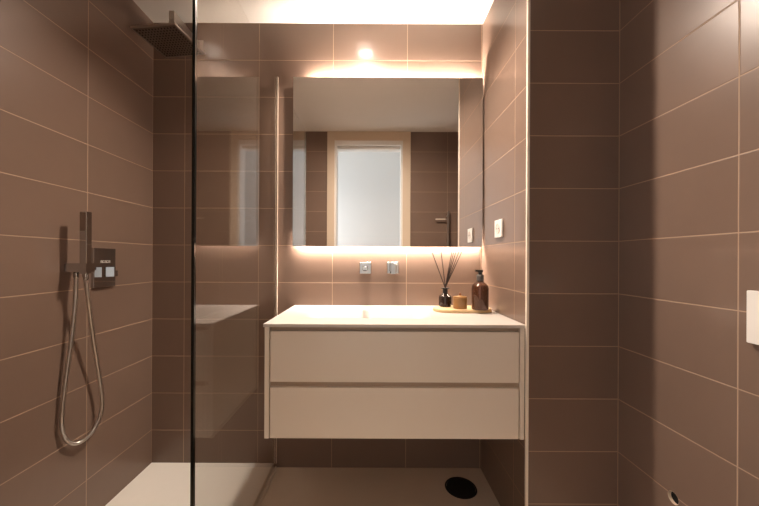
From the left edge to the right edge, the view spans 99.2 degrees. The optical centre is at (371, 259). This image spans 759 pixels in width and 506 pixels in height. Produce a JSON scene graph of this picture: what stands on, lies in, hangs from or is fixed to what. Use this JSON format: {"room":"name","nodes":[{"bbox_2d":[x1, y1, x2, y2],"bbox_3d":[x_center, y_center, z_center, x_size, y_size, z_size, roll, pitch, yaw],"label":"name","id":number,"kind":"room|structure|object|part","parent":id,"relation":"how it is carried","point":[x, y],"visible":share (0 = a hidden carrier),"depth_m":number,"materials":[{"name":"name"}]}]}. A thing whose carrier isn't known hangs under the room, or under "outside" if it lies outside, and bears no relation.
{"room":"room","nodes":[
{"label":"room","id":0,"kind":"room"},
{"bbox_2d":[0,0,152,505],"bbox_3d":[-1.242,-0.078,0.973,0.120,2.400,1.785,0,0,0],"label":"wall","id":1,"kind":"structure","parent":0,"point":[76,81],"depth_m":1.27,"materials":[{"name":"beige tile"}]},
{"bbox_2d":[64,263,94,277],"bbox_3d":[-1.137,0.044,1.257,0.089,0.056,0.040,0,0,0],"label":"holder","id":2,"kind":"object","parent":1,"relation":"attached to","point":[75,268],"visible":1,"depth_m":1.24,"materials":[{"name":"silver metal"}]},
{"bbox_2d":[73,272,78,277],"bbox_3d":[-1.148,0.061,1.257,0.019,0.022,0.019,0,0,0],"label":"outlet","id":3,"kind":"object","parent":2,"relation":"attached to","point":[75,274],"depth_m":1.25,"materials":[{"name":"silver metal"}]},
{"bbox_2d":[59,211,103,445],"bbox_3d":[-1.137,0.278,1.302,0.075,0.924,0.179,0,0,0],"label":"shower","id":4,"kind":"object","parent":1,"relation":"attached to","point":[85,217],"visible":1,"depth_m":1.25,"materials":[{"name":"silver metal"}]},
{"bbox_2d":[91,248,117,287],"bbox_3d":[-1.159,0.038,1.421,0.046,0.170,0.116,0,0,0],"label":"shower mixer","id":5,"kind":"object","parent":1,"relation":"attached to","point":[104,259],"visible":0.98,"depth_m":1.41,"materials":[{"name":"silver metal"}]},
{"bbox_3d":[-1.153,0.056,1.406,0.034,0.042,0.080,0,0,0],"label":"knob","id":6,"kind":"part","parent":5,"relation":"part of","materials":[{"name":"silver metal"}]},
{"bbox_2d":[133,0,493,23],"bbox_3d":[-0.115,-1.323,0.973,2.363,0.100,1.785,0,0,0],"label":"ceiling","id":7,"kind":"structure","parent":0,"point":[208,11],"depth_m":1.66,"materials":[{"name":"paint"}]},
{"bbox_2d":[151,23,482,467],"bbox_3d":[-0.120,-0.072,1.805,2.363,2.400,0.120,0,0,0],"label":"wall","id":8,"kind":"structure","parent":0,"point":[238,70],"depth_m":1.75,"materials":[{"name":"beige tile"}]},
{"bbox_2d":[130,11,204,57],"bbox_3d":[-0.934,-1.095,1.576,0.212,0.166,0.341,0,0,7],"label":"shower head","id":9,"kind":"object","parent":8,"relation":"attached to","point":[173,38],"visible":0.97,"depth_m":1.51},
{"bbox_3d":[-0.935,-1.143,1.625,0.026,0.042,0.225,0,0,0],"label":"arm","id":10,"kind":"part","parent":9,"relation":"part of","materials":[{"name":"silver metal"}]},
{"bbox_2d":[360,262,370,273],"bbox_3d":[-0.031,0.048,1.667,0.062,0.062,0.155,0,0,0],"label":"spout","id":11,"kind":"object","parent":8,"relation":"attached to","point":[365,267],"visible":1,"depth_m":1.74,"materials":[{"name":"silver metal"}]},
{"bbox_2d":[293,77,482,246],"bbox_3d":[0.088,-0.514,1.728,1.006,0.897,0.032,0,0,0],"label":"wall mirror","id":12,"kind":"object","parent":8,"relation":"attached to","point":[378,161],"visible":1,"depth_m":1.71,"materials":[{"name":"white mirror"}]},
{"bbox_2d":[387,262,398,273],"bbox_3d":[0.117,0.047,1.719,0.062,0.063,0.052,0,0,0],"label":"mixer","id":13,"kind":"object","parent":8,"relation":"attached to","point":[392,267],"visible":1,"depth_m":1.73,"materials":[{"name":"silver metal"}]},
{"bbox_3d":[0.117,0.051,1.698,0.028,0.054,0.011,0,0,0],"label":"lever","id":14,"kind":"part","parent":13,"relation":"part of","materials":[{"name":"silver metal"}]},
{"bbox_2d":[264,327,524,439],"bbox_3d":[0.089,0.477,1.492,0.999,0.429,0.504,0,0,0],"label":"vanity cabinet","id":15,"kind":"object","parent":8,"relation":"attached to","point":[320,382],"visible":0.88,"depth_m":1.24,"materials":[{"name":"beige paint"}]},
{"bbox_3d":[-0.401,0.475,1.492,0.018,0.429,0.504,0,0,0],"label":"panel","id":16,"kind":"part","parent":15,"relation":"part of","materials":[{"name":"beige paint"}]},
{"bbox_2d":[263,305,524,330],"bbox_3d":[0.089,0.293,1.490,1.006,0.085,0.509,0,0,0],"label":"washbasin","id":17,"kind":"object","parent":15,"relation":"in","point":[375,316],"visible":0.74,"depth_m":1.38,"materials":[{"name":"beige ceramic"}]},
{"bbox_2d":[432,305,491,312],"bbox_3d":[0.441,0.244,1.575,0.282,0.015,0.150,0,0,0],"label":"wooden tray","id":18,"kind":"object","parent":17,"relation":"on","point":[451,309],"visible":0.73,"depth_m":1.51,"materials":[{"name":"brown wood"}]},
{"bbox_2d":[432,251,461,306],"bbox_3d":[0.376,0.098,1.610,0.139,0.275,0.063,0,0,-20],"label":"reed diffuser","id":19,"kind":"object","parent":18,"relation":"on","point":[445,300],"visible":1,"depth_m":1.60,"materials":[{"name":"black glass"}]},
{"bbox_2d":[453,293,466,308],"bbox_3d":[0.426,0.199,1.548,0.066,0.075,0.066,0,0,0],"label":"ceramic jar","id":20,"kind":"object","parent":18,"relation":"on","point":[459,302],"visible":1,"depth_m":1.52,"materials":[{"name":"ceramic"}]},
{"bbox_3d":[0.426,0.179,1.548,0.066,0.013,0.066,0,0,0],"label":"lid","id":21,"kind":"part","parent":20,"relation":"part of","materials":[{"name":"ceramic"}]},
{"bbox_2d":[471,270,488,310],"bbox_3d":[0.512,0.143,1.520,0.078,0.187,0.078,0,0,0],"label":"soap dispenser","id":22,"kind":"object","parent":18,"relation":"on","point":[479,290],"visible":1,"depth_m":1.49,"materials":[{"name":"brown glass"}]},
{"bbox_3d":[0.089,0.593,1.251,0.956,0.195,0.020,0,0,0],"label":"drawer","id":23,"kind":"part","parent":15,"relation":"part of","materials":[{"name":"beige paint"}]},
{"bbox_3d":[0.090,0.376,1.251,0.956,0.195,0.020,0,0,0],"label":"drawer","id":24,"kind":"part","parent":15,"relation":"part of","materials":[{"name":"beige paint"}]},
{"bbox_3d":[0.580,0.479,1.492,0.018,0.429,0.504,0,0,0],"label":"panel","id":25,"kind":"part","parent":15,"relation":"part of","materials":[{"name":"beige paint"}]},
{"bbox_2d":[260,467,499,505],"bbox_3d":[-0.126,1.177,0.973,2.363,0.100,1.785,0,0,0],"label":"floor","id":26,"kind":"structure","parent":0,"point":[288,486],"depth_m":1.59,"materials":[{"name":"brown tile"}]},
{"bbox_2d":[105,463,273,505],"bbox_3d":[-0.856,1.111,1.272,0.660,0.026,0.944,0,0,0],"label":"shower tray","id":27,"kind":"object","parent":26,"relation":"on","point":[158,484],"visible":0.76,"depth_m":1.57,"materials":[{"name":"white ceramic"}]},
{"bbox_2d":[190,0,278,505],"bbox_3d":[-0.511,0.072,1.334,0.019,2.107,0.820,0,0,0],"label":"screen","id":28,"kind":"object","parent":26,"relation":"on","point":[265,486],"visible":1,"depth_m":0.93,"materials":[{"name":"clear glass"}]},
{"bbox_2d":[445,477,476,498],"bbox_3d":[0.443,1.128,1.597,0.155,0.003,0.155,0,0,0],"label":"floor drain","id":29,"kind":"object","parent":26,"relation":"on","point":[458,487],"visible":1,"depth_m":1.59,"materials":[{"name":"black metal"}]},
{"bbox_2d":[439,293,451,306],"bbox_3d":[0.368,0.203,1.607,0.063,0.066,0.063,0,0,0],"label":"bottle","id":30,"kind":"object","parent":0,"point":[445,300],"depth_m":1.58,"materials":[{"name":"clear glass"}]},
{"bbox_2d":[481,0,619,505],"bbox_3d":[0.829,-0.068,1.486,0.465,2.400,0.517,0,0,0],"label":"wall pillar","id":31,"kind":"structure","parent":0,"point":[575,44],"depth_m":1.23,"materials":[{"name":"beige tile"}]},
{"bbox_2d":[495,219,502,237],"bbox_3d":[0.590,-0.141,1.497,0.012,0.082,0.082,0,0,0],"label":"power socket","id":32,"kind":"object","parent":31,"relation":"attached to","point":[498,223],"visible":1,"depth_m":1.48,"materials":[{"name":"white plastic"}]},
{"bbox_2d":[525,0,529,505],"bbox_3d":[0.595,-0.069,1.229,0.009,2.400,0.010,0,0,0],"label":"trim","id":33,"kind":"structure","parent":31,"relation":"attached to","point":[528,1],"depth_m":1.22,"materials":[{"name":"beige metal"}]},
{"bbox_2d":[618,0,758,505],"bbox_3d":[1.001,-0.068,0.664,0.120,2.400,1.168,0,0,0],"label":"wall","id":34,"kind":"structure","parent":0,"point":[688,371],"depth_m":0.96,"materials":[{"name":"beige tile"}]},
{"bbox_2d":[668,490,678,504],"bbox_3d":[0.957,0.741,1.003,0.037,0.038,0.038,0,0,0],"label":"outlet","id":35,"kind":"object","parent":34,"relation":"attached to","point":[672,496],"visible":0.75,"depth_m":1.01,"materials":[{"name":"beige"}]},
{"bbox_2d":[746,290,758,344],"bbox_3d":[0.933,0.142,0.688,0.014,0.129,0.225,0,0,0],"label":"flush plate","id":36,"kind":"object","parent":34,"relation":"attached to","point":[752,327],"visible":1,"depth_m":0.79,"materials":[{"name":"white plastic"}]}
]}

